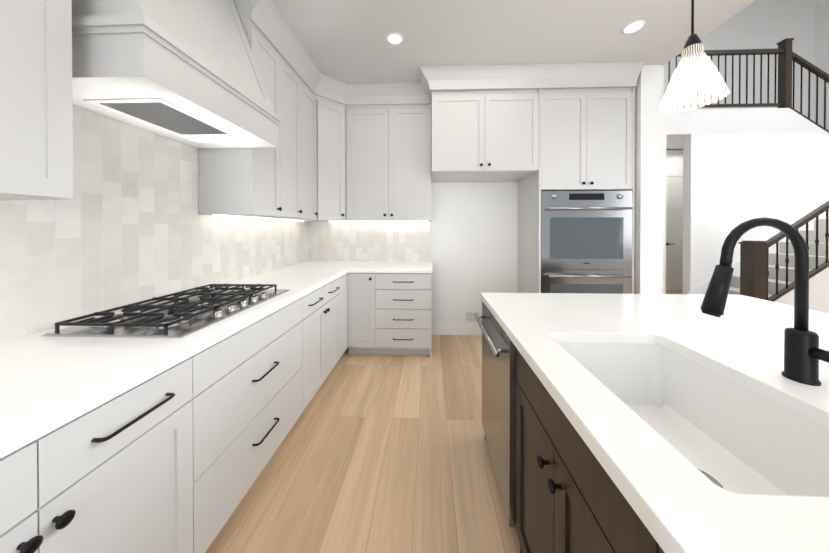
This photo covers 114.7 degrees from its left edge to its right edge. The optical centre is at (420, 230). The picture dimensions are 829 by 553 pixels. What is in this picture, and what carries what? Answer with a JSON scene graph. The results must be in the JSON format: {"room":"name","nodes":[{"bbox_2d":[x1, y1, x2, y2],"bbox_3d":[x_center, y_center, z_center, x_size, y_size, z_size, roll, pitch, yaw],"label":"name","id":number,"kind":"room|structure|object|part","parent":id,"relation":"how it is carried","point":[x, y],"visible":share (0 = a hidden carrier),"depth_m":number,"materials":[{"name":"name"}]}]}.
{"room":"kitchen","nodes":[
{"label":"kitchen","id":0,"kind":"room"},
{"bbox_2d":[0,105,307,341],"bbox_3d":[-1.648,-0.126,-0.231,0.170,2.900,7.540,0,0,2],"label":"wall","id":1,"kind":"structure","parent":0,"point":[128,223],"depth_m":1.33,"materials":[{"name":"tile"}]},
{"bbox_2d":[0,0,72,199],"bbox_3d":[-1.347,-0.840,0.631,0.367,1.478,0.508,0,0,2],"label":"upper cabinet","id":2,"kind":"object","parent":1,"relation":"attached to","point":[36,135],"visible":1,"depth_m":0.79,"materials":[{"name":"beige paint"}]},
{"bbox_2d":[72,0,280,147],"bbox_3d":[-1.223,-1.062,1.343,0.566,1.052,0.842,0,0,2],"label":"range hood","id":3,"kind":"object","parent":1,"relation":"attached to","point":[186,72],"visible":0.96,"depth_m":1.15,"materials":[{"name":"beige paint"}]},
{"bbox_2d":[198,0,317,219],"bbox_3d":[-1.274,-0.850,2.267,0.399,1.478,0.994,0,0,2],"label":"upper cabinet","id":4,"kind":"object","parent":1,"relation":"attached to","point":[279,182],"visible":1,"depth_m":2.01,"materials":[{"name":"beige paint"}]},
{"bbox_2d":[213,215,301,220],"bbox_3d":[-1.397,-0.109,2.455,0.025,0.006,1.254,0,0,2],"label":"under-cabinet light","id":5,"kind":"object","parent":4,"relation":"attached to","point":[213,215],"depth_m":2.20,"materials":[{"name":"white plastic"}]},
{"bbox_2d":[205,291,682,552],"bbox_3d":[3.477,1.344,1.431,13.000,0.060,11.200,0,0,2],"label":"floor","id":6,"kind":"structure","parent":0,"point":[376,453],"depth_m":1.45,"materials":[{"name":"brown wood"}]},
{"bbox_2d":[0,412,87,552],"bbox_3d":[-1.185,0.883,0.401,0.708,0.876,0.490,0,0,2],"label":"base cabinet","id":7,"kind":"object","parent":6,"relation":"on","point":[44,482],"depth_m":0.59,"materials":[{"name":"beige paint"}]},
{"bbox_2d":[88,352,199,552],"bbox_3d":[-1.173,0.881,0.744,0.708,0.876,0.432,0,0,2],"label":"base cabinet","id":8,"kind":"object","parent":6,"relation":"on","point":[175,458],"depth_m":0.80,"materials":[{"name":"beige paint"}]},
{"bbox_2d":[200,295,307,552],"bbox_3d":[-1.152,0.877,1.365,0.708,0.876,0.927,0,0,2],"label":"base cabinet","id":9,"kind":"object","parent":6,"relation":"on","point":[254,380],"depth_m":1.22,"materials":[{"name":"beige paint"}]},
{"bbox_2d":[0,261,355,458],"bbox_3d":[-1.161,0.422,0.931,0.720,0.040,4.888,0,0,2],"label":"countertop","id":10,"kind":"structure","parent":9,"relation":"on","point":[48,384],"depth_m":0.82,"materials":[{"name":"white stone"}]},
{"bbox_2d":[42,283,289,337],"bbox_3d":[-1.155,0.376,1.384,0.545,0.048,0.772,0,0,2],"label":"cooktop","id":11,"kind":"object","parent":10,"relation":"in","point":[176,315],"visible":1,"depth_m":1.19,"materials":[{"name":"silver metal"}]},
{"bbox_2d":[308,284,327,403],"bbox_3d":[-1.130,0.874,1.981,0.708,0.876,0.424,0,0,2],"label":"base cabinet","id":12,"kind":"object","parent":6,"relation":"on","point":[317,299],"depth_m":2.01,"materials":[{"name":"beige paint"}]},
{"bbox_2d":[328,275,343,374],"bbox_3d":[-1.119,0.872,2.287,0.708,0.876,0.424,0,0,2],"label":"base cabinet","id":13,"kind":"object","parent":6,"relation":"on","point":[336,287],"depth_m":2.39,"materials":[{"name":"beige paint"}]},
{"bbox_2d":[344,274,346,351],"bbox_3d":[-1.109,0.870,2.578,0.708,0.876,0.277,0,0,2],"label":"base cabinet","id":14,"kind":"object","parent":6,"relation":"on","point":[345,276],"depth_m":2.65,"materials":[{"name":"beige paint"}]},
{"bbox_2d":[347,273,431,357],"bbox_3d":[-0.320,0.867,3.013,0.876,0.875,0.673,0,0,2],"label":"base cabinet","id":15,"kind":"object","parent":6,"relation":"on","point":[389,313],"visible":0.96,"depth_m":2.71,"materials":[{"name":"beige paint"}]},
{"bbox_2d":[348,261,432,272],"bbox_3d":[-0.299,0.410,3.021,0.858,0.040,0.651,0,0,2],"label":"countertop","id":16,"kind":"structure","parent":15,"relation":"on","point":[361,266],"depth_m":2.81,"materials":[{"name":"white stone"}]},
{"bbox_2d":[485,348,663,552],"bbox_3d":[1.076,0.885,0.161,1.512,0.875,3.000,0,0,2],"label":"base cabinet","id":17,"kind":"object","parent":6,"relation":"on","point":[569,497],"visible":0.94,"depth_m":0.71,"materials":[{"name":"brown wood"}]},
{"bbox_2d":[474,302,515,526],"bbox_3d":[0.655,0.881,1.363,0.676,0.868,0.581,0,0,2],"label":"dishwasher","id":18,"kind":"object","parent":17,"relation":"in","point":[498,379],"visible":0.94,"depth_m":1.22,"materials":[{"name":"metal"}]},
{"bbox_2d":[481,293,828,552],"bbox_3d":[1.130,0.427,0.143,1.603,0.040,3.072,0,0,2],"label":"countertop","id":19,"kind":"structure","parent":17,"relation":"on","point":[677,501],"depth_m":0.68,"materials":[{"name":"white stone"}]},
{"bbox_2d":[558,343,828,496],"bbox_3d":[0.696,0.567,0.721,0.462,0.246,0.665,0,0,2],"label":"undermount sink","id":20,"kind":"object","parent":19,"relation":"in","point":[723,432],"visible":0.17,"depth_m":0.80,"materials":[{"name":"white ceramic"}]},
{"bbox_2d":[700,217,828,385],"bbox_3d":[0.916,0.184,0.682,0.287,0.440,0.143,0,0,2],"label":"pull-down faucet","id":21,"kind":"object","parent":19,"relation":"on","point":[804,353],"visible":1,"depth_m":0.71,"materials":[{"name":"black metal"}]},
{"bbox_2d":[518,87,634,293],"bbox_3d":[1.654,-0.144,2.939,0.930,2.898,0.669,0,0,2],"label":"tall cabinet","id":22,"kind":"object","parent":6,"relation":"on","point":[586,139],"visible":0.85,"depth_m":2.64,"materials":[{"name":"beige paint"}]},
{"bbox_2d":[541,191,631,293],"bbox_3d":[1.652,0.355,2.905,0.882,1.500,0.669,0,0,2],"label":"wall oven","id":23,"kind":"object","parent":22,"relation":"in","point":[586,241],"visible":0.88,"depth_m":2.63,"materials":[{"name":"silver metal"}]},
{"bbox_2d":[687,201,828,312],"bbox_3d":[6.224,-0.456,3.880,3.753,3.510,1.010,0,0,2],"label":"staircase","id":24,"kind":"structure","parent":6,"relation":"on","point":[763,270],"depth_m":3.52,"materials":[{"name":"wood"}]},
{"bbox_3d":[6.199,-0.453,3.467,3.733,3.510,0.184,0,0,2],"label":"stair rail","id":25,"kind":"part","parent":24,"relation":"part of","materials":[{"name":"brown wood"}]},
{"bbox_2d":[431,182,517,322],"bbox_3d":[0.359,-0.148,3.397,3.590,2.900,0.150,0,0,2],"label":"wall","id":26,"kind":"structure","parent":0,"point":[475,261],"depth_m":3.31,"materials":[{"name":"white paint"}]},
{"bbox_2d":[302,94,347,220],"bbox_3d":[-1.143,-0.855,3.064,0.607,1.478,0.607,0,0,2],"label":"upper cabinet","id":27,"kind":"object","parent":26,"relation":"attached to","point":[330,160],"visible":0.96,"depth_m":2.87,"materials":[{"name":"beige paint"}]},
{"bbox_2d":[308,221,430,260],"bbox_3d":[-0.654,0.125,3.354,1.567,0.524,0.008,0,0,2],"label":"wall tile","id":28,"kind":"structure","parent":26,"relation":"attached to","point":[368,241],"depth_m":3.35,"materials":[{"name":"beige tile"}]},
{"bbox_2d":[346,104,430,220],"bbox_3d":[-0.356,-0.855,3.140,0.958,1.478,0.399,0,0,2],"label":"upper cabinet","id":29,"kind":"object","parent":26,"relation":"attached to","point":[388,162],"visible":1,"depth_m":2.98,"materials":[{"name":"beige paint"}]},
{"bbox_2d":[329,221,426,221],"bbox_3d":[-0.532,-0.114,3.281,1.218,0.006,0.025,0,0,2],"label":"under-cabinet light","id":30,"kind":"object","parent":29,"relation":"attached to","point":[329,221],"depth_m":3.27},
{"bbox_2d":[432,309,481,334],"bbox_3d":[0.666,1.143,3.310,1.066,0.320,0.015,0,0,2],"label":"baseboard","id":31,"kind":"structure","parent":26,"relation":"attached to","point":[453,329],"depth_m":3.31,"materials":[{"name":"white paint"}]},
{"bbox_2d":[464,311,480,322],"bbox_3d":[0.640,1.075,3.301,0.200,0.145,0.004,0,0,2],"label":"air vent","id":32,"kind":"object","parent":26,"relation":"attached to","point":[469,316],"visible":0.75,"depth_m":3.30,"materials":[{"name":"white paint"}]},
{"bbox_2d":[431,89,538,181],"bbox_3d":[0.653,-1.097,2.968,1.068,0.993,0.669,0,0,2],"label":"upper cabinet","id":33,"kind":"object","parent":26,"relation":"attached to","point":[490,135],"visible":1,"depth_m":2.67,"materials":[{"name":"beige paint"}]},
{"bbox_2d":[272,0,755,99],"bbox_3d":[0.251,-1.785,-0.307,3.970,0.420,7.540,0,0,2],"label":"ceiling","id":34,"kind":"structure","parent":0,"point":[344,41],"depth_m":2.12,"materials":[{"name":"paint"}]},
{"bbox_2d":[386,32,403,44],"bbox_3d":[-0.218,-1.587,2.202,0.150,0.006,0.150,0,0,2],"label":"recessed light","id":35,"kind":"object","parent":34,"relation":"in","point":[394,38],"visible":1,"depth_m":2.19,"materials":[{"name":"white glass"}]},
{"bbox_2d":[621,20,645,34],"bbox_3d":[1.659,-1.586,2.077,0.150,0.006,0.150,0,0,2],"label":"recessed light","id":36,"kind":"object","parent":34,"relation":"in","point":[633,27],"visible":1,"depth_m":2.08,"materials":[{"name":"white glass"}]},
{"bbox_2d":[659,0,729,111],"bbox_3d":[1.203,-1.078,1.175,0.218,1.010,0.218,0,0,2],"label":"pendant light","id":37,"kind":"object","parent":34,"relation":"hanging from","point":[694,66],"visible":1,"depth_m":1.16,"materials":[{"name":"white glass"}]},
{"bbox_2d":[634,65,663,293],"bbox_3d":[2.265,-0.358,3.545,0.210,3.320,1.960,0,0,2],"label":"wall","id":38,"kind":"structure","parent":0,"point":[648,226],"depth_m":2.57,"materials":[{"name":"white paint"}]},
{"bbox_2d":[249,0,643,104],"bbox_3d":[0.488,-1.500,2.331,3.219,0.178,1.253,0,0,2],"label":"crown molding","id":39,"kind":"structure","parent":38,"relation":"attached to","point":[268,20],"depth_m":2.60,"materials":[{"name":"beige paint"}]},
{"bbox_2d":[666,137,682,149],"bbox_3d":[4.286,-1.881,5.676,3.680,0.300,2.220,0,0,2],"label":"ceiling","id":40,"kind":"structure","parent":0,"point":[674,143],"depth_m":5.28,"materials":[{"name":"white paint"}]},
{"bbox_2d":[666,150,682,176],"bbox_3d":[6.087,-0.211,5.684,7.280,3.000,0.100,0,0,2],"label":"wall","id":41,"kind":"structure","parent":0,"point":[674,160],"depth_m":5.65,"materials":[{"name":"white paint"}]},
{"bbox_2d":[666,172,682,290],"bbox_3d":[5.589,0.029,5.620,0.990,2.520,0.063,0,0,2],"label":"hall door","id":42,"kind":"structure","parent":41,"relation":"in","point":[674,231],"depth_m":5.65,"materials":[{"name":"white paint"}]},
{"bbox_2d":[664,0,814,120],"bbox_3d":[6.226,-2.518,6.791,7.880,7.600,0.150,0,0,2],"label":"wall","id":43,"kind":"structure","parent":0,"point":[763,24],"depth_m":6.62,"materials":[{"name":"white paint"}]},
{"bbox_2d":[663,108,828,293],"bbox_3d":[6.044,-0.364,4.454,7.280,3.320,0.120,0,0,2],"label":"wall","id":44,"kind":"structure","parent":0,"point":[752,163],"depth_m":4.41,"materials":[{"name":"white paint"}]},
{"bbox_2d":[663,130,695,293],"bbox_3d":[4.303,-0.189,4.446,0.540,2.970,0.017,0,0,2],"label":"door frame","id":45,"kind":"structure","parent":44,"relation":"attached to","point":[692,133],"depth_m":4.44,"materials":[{"name":"white paint"}]},
{"bbox_2d":[664,38,828,132],"bbox_3d":[5.994,-1.431,4.449,7.180,3.475,0.124,0,0,2],"label":"stair rail","id":46,"kind":"object","parent":44,"relation":"on","point":[787,55],"visible":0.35,"depth_m":4.43,"materials":[{"name":"brown wood"}]},
{"bbox_2d":[814,0,828,130],"bbox_3d":[9.645,-2.484,1.094,0.150,7.600,11.000,0,0,2],"label":"wall","id":47,"kind":"structure","parent":0,"point":[821,34],"depth_m":6.47,"materials":[{"name":"white paint"}]}
]}

